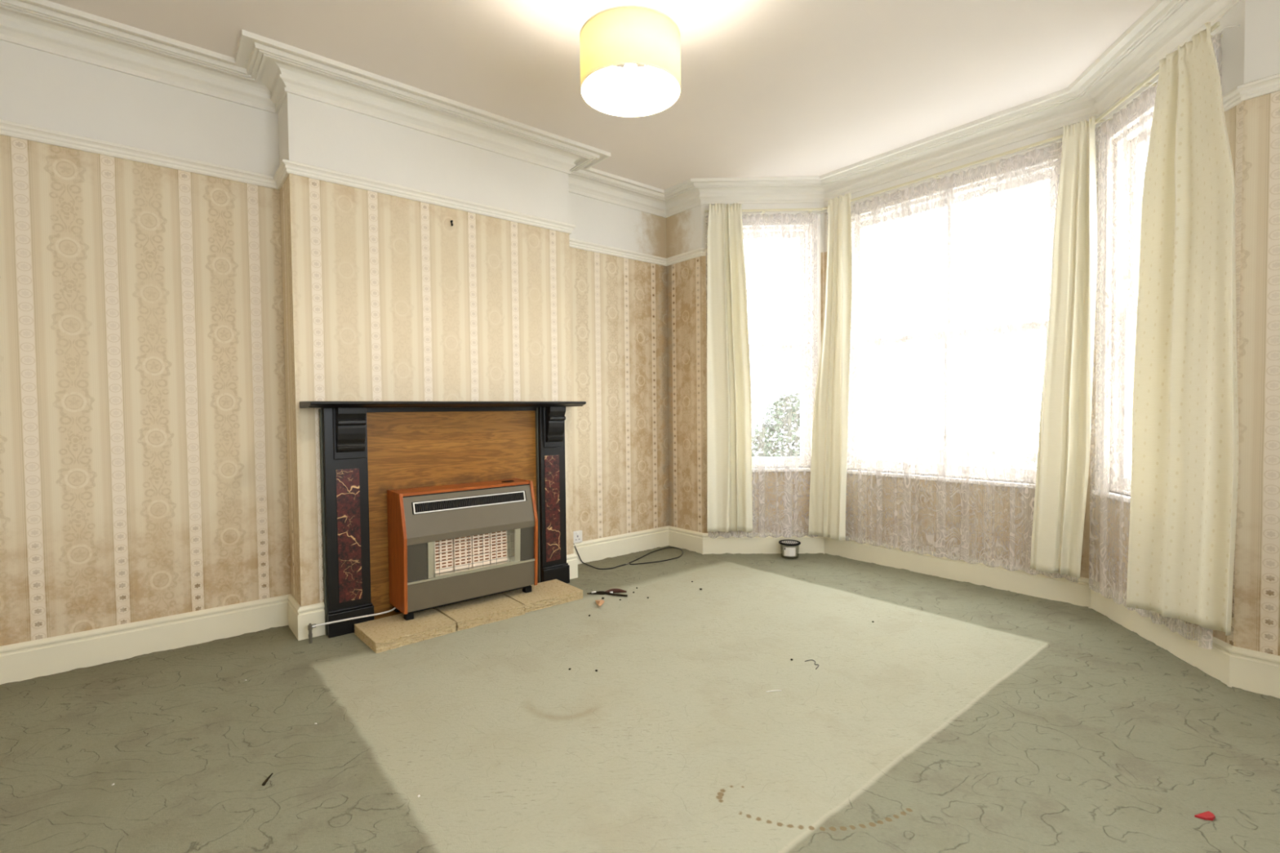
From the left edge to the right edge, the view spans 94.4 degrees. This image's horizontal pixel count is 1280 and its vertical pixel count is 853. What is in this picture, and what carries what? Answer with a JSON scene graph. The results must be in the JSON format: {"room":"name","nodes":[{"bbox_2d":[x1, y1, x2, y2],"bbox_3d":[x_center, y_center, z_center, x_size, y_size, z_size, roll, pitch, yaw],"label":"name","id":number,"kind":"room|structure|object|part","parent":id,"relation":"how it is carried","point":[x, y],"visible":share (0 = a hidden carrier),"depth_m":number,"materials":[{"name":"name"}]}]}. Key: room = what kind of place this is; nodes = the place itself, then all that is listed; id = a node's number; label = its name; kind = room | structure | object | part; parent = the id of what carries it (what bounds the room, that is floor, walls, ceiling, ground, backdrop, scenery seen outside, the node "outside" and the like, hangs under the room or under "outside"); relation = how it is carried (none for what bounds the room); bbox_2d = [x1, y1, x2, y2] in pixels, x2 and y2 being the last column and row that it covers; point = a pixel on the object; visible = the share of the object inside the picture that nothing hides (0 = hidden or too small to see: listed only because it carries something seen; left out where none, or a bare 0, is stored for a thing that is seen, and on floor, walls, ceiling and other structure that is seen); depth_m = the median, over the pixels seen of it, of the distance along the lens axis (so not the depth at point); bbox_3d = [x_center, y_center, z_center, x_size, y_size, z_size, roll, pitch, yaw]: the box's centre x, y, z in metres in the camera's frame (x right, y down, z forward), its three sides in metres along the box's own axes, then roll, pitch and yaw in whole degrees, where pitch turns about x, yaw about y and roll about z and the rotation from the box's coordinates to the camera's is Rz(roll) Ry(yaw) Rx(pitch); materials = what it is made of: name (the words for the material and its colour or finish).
{"room":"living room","nodes":[
{"label":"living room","id":0,"kind":"room"},
{"bbox_2d":[0,40,290,646],"bbox_3d":[-2.624,-0.342,2.784,1.914,2.920,0.140,-2,2,-40],"label":"wall","id":1,"kind":"structure","parent":0,"point":[144,448],"depth_m":2.85,"materials":[{"name":"white paper"}]},
{"bbox_2d":[0,119,706,266],"bbox_3d":[-1.320,-1.331,3.442,4.551,0.060,0.503,-2,2,-40],"label":"trim","id":2,"kind":"structure","parent":1,"relation":"attached to","point":[8,128],"depth_m":3.12,"materials":[{"name":"white paint"}]},
{"bbox_2d":[277,93,301,606],"bbox_3d":[-1.853,-0.362,3.213,0.100,2.920,0.383,-2,2,-40],"label":"wall","id":3,"kind":"structure","parent":0,"point":[282,115],"depth_m":3.14,"materials":[{"name":"white paper"}]},
{"bbox_2d":[287,92,573,606],"bbox_3d":[-1.155,-0.381,3.608,1.679,2.920,0.100,-2,2,-40],"label":"wall","id":4,"kind":"structure","parent":0,"point":[393,301],"depth_m":3.41,"materials":[{"name":"white paper"}]},
{"bbox_2d":[0,594,324,684],"bbox_3d":[-2.433,1.035,2.688,1.752,0.168,0.313,-2,2,-40],"label":"baseboard","id":5,"kind":"structure","parent":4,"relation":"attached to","point":[21,661],"depth_m":2.90,"materials":[{"name":"beige paint"}]},
{"bbox_2d":[0,0,701,217],"bbox_3d":[-1.344,-1.772,3.408,4.514,0.133,0.531,-2,2,-40],"label":"trim","id":6,"kind":"structure","parent":4,"relation":"attached to","point":[263,69],"depth_m":3.05,"materials":[{"name":"white paint"}]},
{"bbox_2d":[566,525,703,579],"bbox_3d":[-0.099,0.958,4.546,1.268,0.168,0.434,-2,2,-40],"label":"baseboard","id":7,"kind":"structure","parent":4,"relation":"attached to","point":[596,549],"depth_m":4.80,"materials":[{"name":"beige paint"}]},
{"bbox_2d":[47,0,1157,190],"bbox_3d":[0.250,-1.872,2.057,5.487,0.120,4.883,-2,2,-40],"label":"ceiling","id":8,"kind":"structure","parent":0,"point":[770,88],"depth_m":2.94,"materials":[{"name":"white paint"}]},
{"bbox_2d":[579,0,680,117],"bbox_3d":[-0.038,-1.550,2.273,0.386,0.530,0.386,-2,2,-40],"label":"pendant lamp","id":9,"kind":"object","parent":8,"relation":"hanging from","point":[629,35],"visible":1,"depth_m":2.17,"materials":[{"name":"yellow fabric"}]},
{"bbox_3d":[-0.036,-1.371,2.278,0.062,0.092,0.062,-2,2,-40],"label":"light bulb","id":10,"kind":"part","parent":9,"relation":"part of","materials":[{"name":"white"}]},
{"bbox_2d":[568,191,668,541],"bbox_3d":[-0.256,-0.423,4.748,1.441,2.920,0.140,-2,2,-40],"label":"wall","id":11,"kind":"structure","parent":0,"point":[619,358],"depth_m":4.72,"materials":[{"name":"white paper"}]},
{"bbox_2d":[573,530,582,543],"bbox_3d":[-0.477,0.835,4.481,0.088,0.088,0.026,-2,2,-40],"label":"wall socket","id":12,"kind":"object","parent":11,"relation":"attached to","point":[577,535],"visible":0.76,"depth_m":4.47,"materials":[{"name":"white plastic"}]},
{"bbox_2d":[0,546,1279,852],"bbox_3d":[0.281,1.167,2.143,5.487,0.120,4.883,-2,2,-40],"label":"floor","id":13,"kind":"structure","parent":0,"point":[994,721],"depth_m":2.12,"materials":[{"name":"green carpet"}]},
{"bbox_2d":[262,773,272,786],"bbox_3d":[-1.186,1.125,1.890,0.010,0.012,0.057,-1,2,-5],"label":"twig","id":14,"kind":"object","parent":13,"relation":"on","point":[264,784],"visible":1,"depth_m":1.88,"materials":[{"name":"brown wood"}]},
{"bbox_2d":[307,607,395,643],"bbox_3d":[-1.514,1.044,3.160,0.458,0.104,0.043,-2,2,-40],"label":"gas pipe","id":15,"kind":"object","parent":13,"relation":"on","point":[310,626],"visible":0.91,"depth_m":3.08,"materials":[{"name":"white metal"}]},
{"bbox_2d":[354,608,456,653],"bbox_3d":[-1.242,1.069,3.141,0.411,0.050,0.348,-2,2,-42],"label":"hearth slab","id":16,"kind":"object","parent":13,"relation":"on","point":[393,632],"visible":0.96,"depth_m":3.08,"materials":[{"name":"stone"}]},
{"bbox_2d":[386,478,537,620],"bbox_3d":[-1.019,0.688,3.482,0.804,0.686,0.269,-2,2,-40],"label":"fire","id":17,"kind":"object","parent":16,"relation":"on","point":[448,544],"visible":1,"depth_m":3.36,"materials":[{"name":"grey metal"}]},
{"bbox_3d":[-1.322,0.677,3.231,0.018,0.640,0.269,-2,2,-40],"label":"panel","id":18,"kind":"part","parent":17,"relation":"part of","materials":[{"name":"brown wood"}]},
{"bbox_3d":[-1.043,0.356,3.498,0.768,0.015,0.205,-2,2,-40],"label":"panel","id":19,"kind":"part","parent":17,"relation":"part of","materials":[{"name":"brown wood"}]},
{"bbox_3d":[-0.982,0.368,3.425,0.767,0.006,0.021,-2,2,-40],"label":"trim","id":20,"kind":"part","parent":17,"relation":"part of","materials":[{"name":"black metal"}]},
{"bbox_2d":[411,490,525,514],"bbox_3d":[-0.968,0.433,3.416,0.686,0.062,0.035,-2,2,-40],"label":"grille","id":21,"kind":"object","parent":17,"relation":"attached to","point":[446,503],"depth_m":3.39,"materials":[{"name":"black metal"}]},
{"bbox_3d":[-0.947,0.828,3.401,0.767,0.012,0.020,-2,2,-40],"label":"chrome rail","id":22,"kind":"part","parent":17,"relation":"part of","materials":[{"name":"metal"}]},
{"bbox_3d":[-0.717,0.656,3.732,0.018,0.640,0.269,-2,2,-40],"label":"panel","id":23,"kind":"part","parent":17,"relation":"part of","materials":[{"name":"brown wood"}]},
{"bbox_2d":[299,400,586,638],"bbox_3d":[-1.043,0.466,3.512,1.652,1.230,0.212,-2,2,-40],"label":"fireplace surround","id":24,"kind":"object","parent":13,"relation":"on","point":[368,449],"visible":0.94,"depth_m":3.36,"materials":[{"name":"black paint"}]},
{"bbox_3d":[-1.544,0.577,3.149,0.112,0.704,0.003,-2,2,-40],"label":"marble panel","id":25,"kind":"part","parent":24,"relation":"part of","materials":[{"name":"red stone"}]},
{"bbox_2d":[299,400,586,408],"bbox_3d":[-1.049,-0.132,3.494,1.652,0.034,0.211,-2,2,-40],"label":"mantel shelf","id":26,"kind":"object","parent":24,"relation":"attached to","point":[312,404],"depth_m":3.34,"materials":[{"name":"black paint"}]},
{"bbox_3d":[-1.094,-0.104,3.579,1.080,0.027,0.027,-2,2,-40],"label":"frieze rail","id":27,"kind":"part","parent":24,"relation":"part of","materials":[{"name":"black paint"}]},
{"bbox_3d":[-1.094,0.493,3.600,1.085,1.172,0.011,-2,2,-40],"label":"panel","id":28,"kind":"part","parent":24,"relation":"part of","materials":[{"name":"brown wood"}]},
{"bbox_3d":[-0.582,0.544,3.947,0.110,0.704,0.003,-2,2,-40],"label":"marble panel","id":29,"kind":"part","parent":24,"relation":"part of","materials":[{"name":"red stone"}]},
{"bbox_2d":[434,593,524,631],"bbox_3d":[-0.923,1.058,3.411,0.402,0.050,0.340,-2,2,-40],"label":"hearth slab","id":30,"kind":"object","parent":13,"relation":"on","point":[469,614],"visible":0.84,"depth_m":3.35,"materials":[{"name":"stone"}]},
{"bbox_2d":[501,579,583,613],"bbox_3d":[-0.611,1.047,3.682,0.405,0.050,0.330,-2,2,-39],"label":"hearth slab","id":31,"kind":"object","parent":13,"relation":"on","point":[548,593],"visible":0.78,"depth_m":3.62,"materials":[{"name":"stone"}]},
{"bbox_2d":[595,600,604,606],"bbox_3d":[-0.233,1.060,3.553,0.050,0.020,0.118,-1,2,-15],"label":"scrap","id":32,"kind":"object","parent":13,"relation":"on","point":[599,602],"visible":1,"depth_m":3.56,"materials":[{"name":"paper"}]},
{"bbox_2d":[586,588,627,596],"bbox_3d":[-0.200,1.052,3.770,0.263,0.029,0.088,0,2,13],"label":"pliers","id":33,"kind":"object","parent":13,"relation":"on","point":[610,592],"visible":1,"depth_m":3.75,"materials":[{"name":"black plastic"}]},
{"bbox_3d":[-0.157,1.050,3.781,0.143,0.028,0.043,-1,2,-5],"label":"brown handle","id":34,"kind":"part","parent":33,"relation":"part of","materials":[{"name":"brown plastic"}]},
{"bbox_3d":[-0.150,1.058,3.728,0.150,0.014,0.022,0,2,22],"label":"dark handle","id":35,"kind":"part","parent":33,"relation":"part of","materials":[{"name":"black plastic"}]},
{"bbox_2d":[573,544,683,569],"bbox_3d":[-0.020,0.952,4.615,0.965,0.174,0.329,-2,2,-35],"label":"cable","id":36,"kind":"object","parent":13,"relation":"on","point":[574,544],"visible":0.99,"depth_m":4.50,"materials":[{"name":"black rubber"}]},
{"bbox_2d":[0,545,1279,702],"bbox_3d":[0.150,1.064,3.485,6.338,0.011,3.190,0,2,6],"label":"carpet edge","id":37,"kind":"structure","parent":13,"relation":"on","point":[1166,652],"depth_m":3.03,"materials":[{"name":"green carpet"}]},
{"bbox_2d":[778,539,800,557],"bbox_3d":[1.171,0.963,4.637,0.168,0.123,0.168,-2,2,-40],"label":"plastic tub","id":38,"kind":"object","parent":13,"relation":"on","point":[789,547],"visible":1,"depth_m":4.59,"materials":[{"name":"white plastic"}]},
{"bbox_3d":[1.171,0.909,4.635,0.168,0.015,0.168,-2,2,-40],"label":"lid","id":39,"kind":"part","parent":38,"relation":"part of","materials":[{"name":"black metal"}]},
{"bbox_2d":[782,545,797,557],"bbox_3d":[1.171,0.966,4.637,0.114,0.088,0.114,-2,2,-40],"label":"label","id":40,"kind":"object","parent":38,"relation":"on","point":[790,551],"depth_m":4.58,"materials":[{"name":"white paper"}]},
{"bbox_2d":[1194,811,1215,820],"bbox_3d":[1.601,1.101,1.673,0.058,0.010,0.023,-1,2,-12],"label":"fragment","id":41,"kind":"object","parent":13,"relation":"on","point":[1207,815],"visible":1,"depth_m":1.67,"materials":[{"name":"red plastic"}]},
{"bbox_2d":[666,204,703,533],"bbox_3d":[0.377,-0.437,5.003,0.140,2.920,0.555,-2,2,-40],"label":"wall","id":42,"kind":"structure","parent":0,"point":[683,229],"depth_m":4.90,"materials":[{"name":"white paper"}]},
{"bbox_2d":[701,202,824,533],"bbox_3d":[1.019,-0.438,4.803,1.035,2.920,0.140,-1,2,1],"label":"wall","id":43,"kind":"structure","parent":0,"point":[805,508],"depth_m":4.75,"materials":[{"name":"white paper"}]},
{"bbox_2d":[704,211,822,215],"bbox_3d":[0.972,-1.674,4.671,0.925,0.006,0.055,-1,2,1],"label":"wire","id":44,"kind":"object","parent":43,"relation":"attached to","point":[812,211],"visible":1,"depth_m":4.64,"materials":[{"name":"white plastic"}]},
{"bbox_2d":[706,213,817,537],"bbox_3d":[0.964,-0.391,4.683,0.870,2.557,0.022,-1,2,1],"label":"curtain","id":45,"kind":"object","parent":44,"relation":"hanging from","point":[784,217],"visible":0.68,"depth_m":4.68,"materials":[{"name":"white fabric"}]},
{"bbox_2d":[704,208,824,213],"bbox_3d":[0.971,-1.687,4.656,0.931,0.017,0.084,-1,2,1],"label":"track","id":46,"kind":"object","parent":43,"relation":"attached to","point":[810,210],"visible":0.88,"depth_m":4.61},
{"bbox_2d":[706,202,752,532],"bbox_3d":[0.692,-0.450,4.615,0.355,2.553,0.074,-1,2,0],"label":"curtain","id":47,"kind":"object","parent":46,"relation":"hanging from","point":[729,397],"visible":1,"depth_m":4.62,"materials":[{"name":"white fabric"}]},
{"bbox_2d":[742,214,820,471],"bbox_3d":[1.029,-0.654,4.775,0.830,2.029,0.164,-1,2,1],"label":"window","id":48,"kind":"structure","parent":43,"relation":"in","point":[806,399],"depth_m":4.75,"materials":[{"name":"white paint"}]},
{"bbox_3d":[1.025,-1.091,4.817,0.620,0.955,0.035,-1,2,1],"label":"sash frame","id":49,"kind":"part","parent":48,"relation":"part of","materials":[{"name":"white paint"}]},
{"bbox_3d":[1.034,-0.175,4.803,0.620,0.975,0.035,-1,2,1],"label":"sash frame","id":50,"kind":"part","parent":48,"relation":"part of","materials":[{"name":"white paint"}]},
{"bbox_3d":[1.038,0.347,4.768,0.830,0.028,0.094,-1,2,1],"label":"sill","id":51,"kind":"part","parent":48,"relation":"part of","materials":[{"name":"white paint"}]},
{"bbox_2d":[824,115,1099,578],"bbox_3d":[2.087,-0.429,4.090,0.140,2.920,1.888,-2,2,-40],"label":"wall","id":52,"kind":"structure","parent":0,"point":[952,521],"depth_m":3.91,"materials":[{"name":"white paper"}]},
{"bbox_2d":[822,139,1062,213],"bbox_3d":[1.999,-1.665,3.993,0.055,0.006,1.716,-2,2,-40],"label":"wire","id":53,"kind":"object","parent":52,"relation":"attached to","point":[1061,140],"visible":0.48,"depth_m":3.86,"materials":[{"name":"white plastic"}]},
{"bbox_2d":[826,142,1075,580],"bbox_3d":[1.993,-0.385,4.014,0.025,2.552,1.640,-2,2,-40],"label":"curtain","id":54,"kind":"object","parent":53,"relation":"hanging from","point":[1034,156],"visible":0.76,"depth_m":3.91,"materials":[{"name":"white fabric"}]},
{"bbox_2d":[822,134,1062,209],"bbox_3d":[1.987,-1.679,3.983,0.084,0.017,1.721,-2,2,-40],"label":"track","id":55,"kind":"object","parent":52,"relation":"attached to","point":[935,175],"visible":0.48,"depth_m":3.83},
{"bbox_2d":[808,192,852,540],"bbox_3d":[1.444,-0.440,4.494,0.123,2.574,0.323,-2,2,-40],"label":"curtain","id":56,"kind":"object","parent":55,"relation":"hanging from","point":[828,462],"visible":1,"depth_m":4.47,"materials":[{"name":"white fabric"}]},
{"bbox_2d":[846,146,1062,488],"bbox_3d":[2.067,-0.644,4.070,0.164,2.029,1.540,-2,2,-40],"label":"window","id":57,"kind":"structure","parent":52,"relation":"in","point":[959,194],"depth_m":4.06,"materials":[{"name":"white paint"}]},
{"bbox_3d":[2.051,0.357,4.077,0.094,0.028,1.540,-2,2,-40],"label":"sill","id":58,"kind":"part","parent":57,"relation":"part of","materials":[{"name":"white paint"}]},
{"bbox_3d":[2.083,-0.166,4.093,0.035,0.975,1.330,-2,2,-40],"label":"sash frame","id":59,"kind":"part","parent":57,"relation":"part of","materials":[{"name":"white paint"}]},
{"bbox_3d":[2.104,-1.082,4.093,0.035,0.955,1.330,-2,2,-40],"label":"sash frame","id":60,"kind":"part","parent":57,"relation":"part of","materials":[{"name":"white paint"}]},
{"bbox_2d":[702,532,1279,698],"bbox_3d":[0.280,1.023,2.139,5.227,0.168,4.623,-2,2,-40],"label":"baseboard","id":61,"kind":"structure","parent":52,"relation":"attached to","point":[1215,662],"depth_m":3.53,"materials":[{"name":"beige paint"}]},
{"bbox_2d":[1093,0,1244,645],"bbox_3d":[2.590,-0.400,2.910,0.140,2.920,1.035,0,2,9],"label":"wall","id":62,"kind":"structure","parent":0,"point":[1233,40],"depth_m":2.46,"materials":[{"name":"beige patterned striped wallpaper"},{"name":"white painted plaster"}]},
{"bbox_2d":[1091,44,1218,503],"bbox_3d":[2.569,-0.617,2.920,0.164,2.029,0.830,0,2,9],"label":"window","id":63,"kind":"structure","parent":62,"relation":"in","point":[1115,153],"depth_m":3.22,"materials":[{"name":"white paint"}]},
{"bbox_3d":[2.545,0.383,2.954,0.094,0.028,0.830,0,2,9],"label":"sill","id":64,"kind":"part","parent":63,"relation":"part of","materials":[{"name":"white paint"}]},
{"bbox_3d":[2.588,-0.138,2.932,0.035,0.975,0.620,0,2,9],"label":"sash frame","id":65,"kind":"part","parent":63,"relation":"part of","materials":[{"name":"white paint"}]},
{"bbox_3d":[2.618,-1.053,2.899,0.035,0.955,0.620,0,2,9],"label":"sash frame","id":66,"kind":"part","parent":63,"relation":"part of","materials":[{"name":"white paint"}]},
{"bbox_2d":[1095,21,1222,124],"bbox_3d":[2.462,-1.651,2.861,0.084,0.017,0.931,0,2,9],"label":"track","id":67,"kind":"object","parent":62,"relation":"attached to","point":[1145,83],"visible":0.56,"depth_m":2.90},
{"bbox_2d":[1030,115,1097,578],"bbox_3d":[2.407,-0.422,3.373,0.054,2.541,0.308,-2,2,-36],"label":"curtain","id":68,"kind":"object","parent":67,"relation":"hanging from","point":[1065,412],"visible":1,"depth_m":3.34,"materials":[{"name":"white fabric"}]},
{"bbox_2d":[1126,22,1239,635],"bbox_3d":[2.316,-0.373,2.560,0.073,2.521,0.685,0,2,9],"label":"curtain","id":69,"kind":"object","parent":67,"relation":"hanging from","point":[1185,443],"visible":1,"depth_m":2.52,"materials":[{"name":"white fabric"}]},
{"bbox_2d":[1094,24,1239,131],"bbox_3d":[2.476,-1.638,2.859,0.055,0.006,0.926,0,2,9],"label":"wire","id":70,"kind":"object","parent":62,"relation":"attached to","point":[1223,28],"visible":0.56,"depth_m":2.89,"materials":[{"name":"white plastic"}]},
{"bbox_2d":[1088,31,1222,649],"bbox_3d":[2.464,-0.348,2.890,0.021,2.572,0.870,0,2,9],"label":"curtain","id":71,"kind":"object","parent":70,"relation":"hanging from","point":[1206,638],"visible":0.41,"depth_m":3.10,"materials":[{"name":"white fabric"}]},
{"bbox_2d":[1233,0,1279,656],"bbox_3d":[2.905,-0.376,1.958,0.140,2.920,1.294,-2,2,-40],"label":"wall","id":72,"kind":"structure","parent":0,"point":[1256,627],"depth_m":2.36,"materials":[{"name":"beige and brown patterned striped wallpaper"}]},
{"bbox_2d":[690,0,1242,204],"bbox_3d":[1.663,-1.812,3.711,0.963,0.133,3.052,-2,2,-40],"label":"trim","id":73,"kind":"structure","parent":72,"relation":"attached to","point":[1135,55],"depth_m":3.55,"materials":[{"name":"white paint"}]},
{"label":"outside","id":74,"kind":"structure","parent":0,"visible":0},
{"bbox_2d":[755,445,1036,469],"bbox_3d":[9.860,1.320,10.809,19.100,0.120,24.000,-2,2,-40],"label":"ground","id":75,"kind":"structure","parent":74,"point":[867,449],"depth_m":19.94,"materials":[{"name":"white"}]},
{"bbox_2d":[751,391,799,457],"bbox_3d":[2.050,0.499,7.890,1.062,1.956,1.387,-2,2,-40],"label":"shrub","id":76,"kind":"object","parent":75,"relation":"on","point":[778,403],"visible":0.25,"depth_m":7.84,"materials":[{"name":"green plant"}]},
{"bbox_3d":[1.498,-0.307,0.041,4.754,2.920,0.140,-2,2,-40],"label":"wall","id":77,"kind":"structure","parent":0,"visible":0},
{"bbox_2d":[1222,72,1279,111],"bbox_3d":[-0.003,-1.300,1.858,4.555,0.060,4.623,-2,2,-40],"label":"trim","id":78,"kind":"structure","parent":77,"relation":"attached to","point":[1270,84],"depth_m":2.35,"materials":[{"name":"white paint"}]}
]}

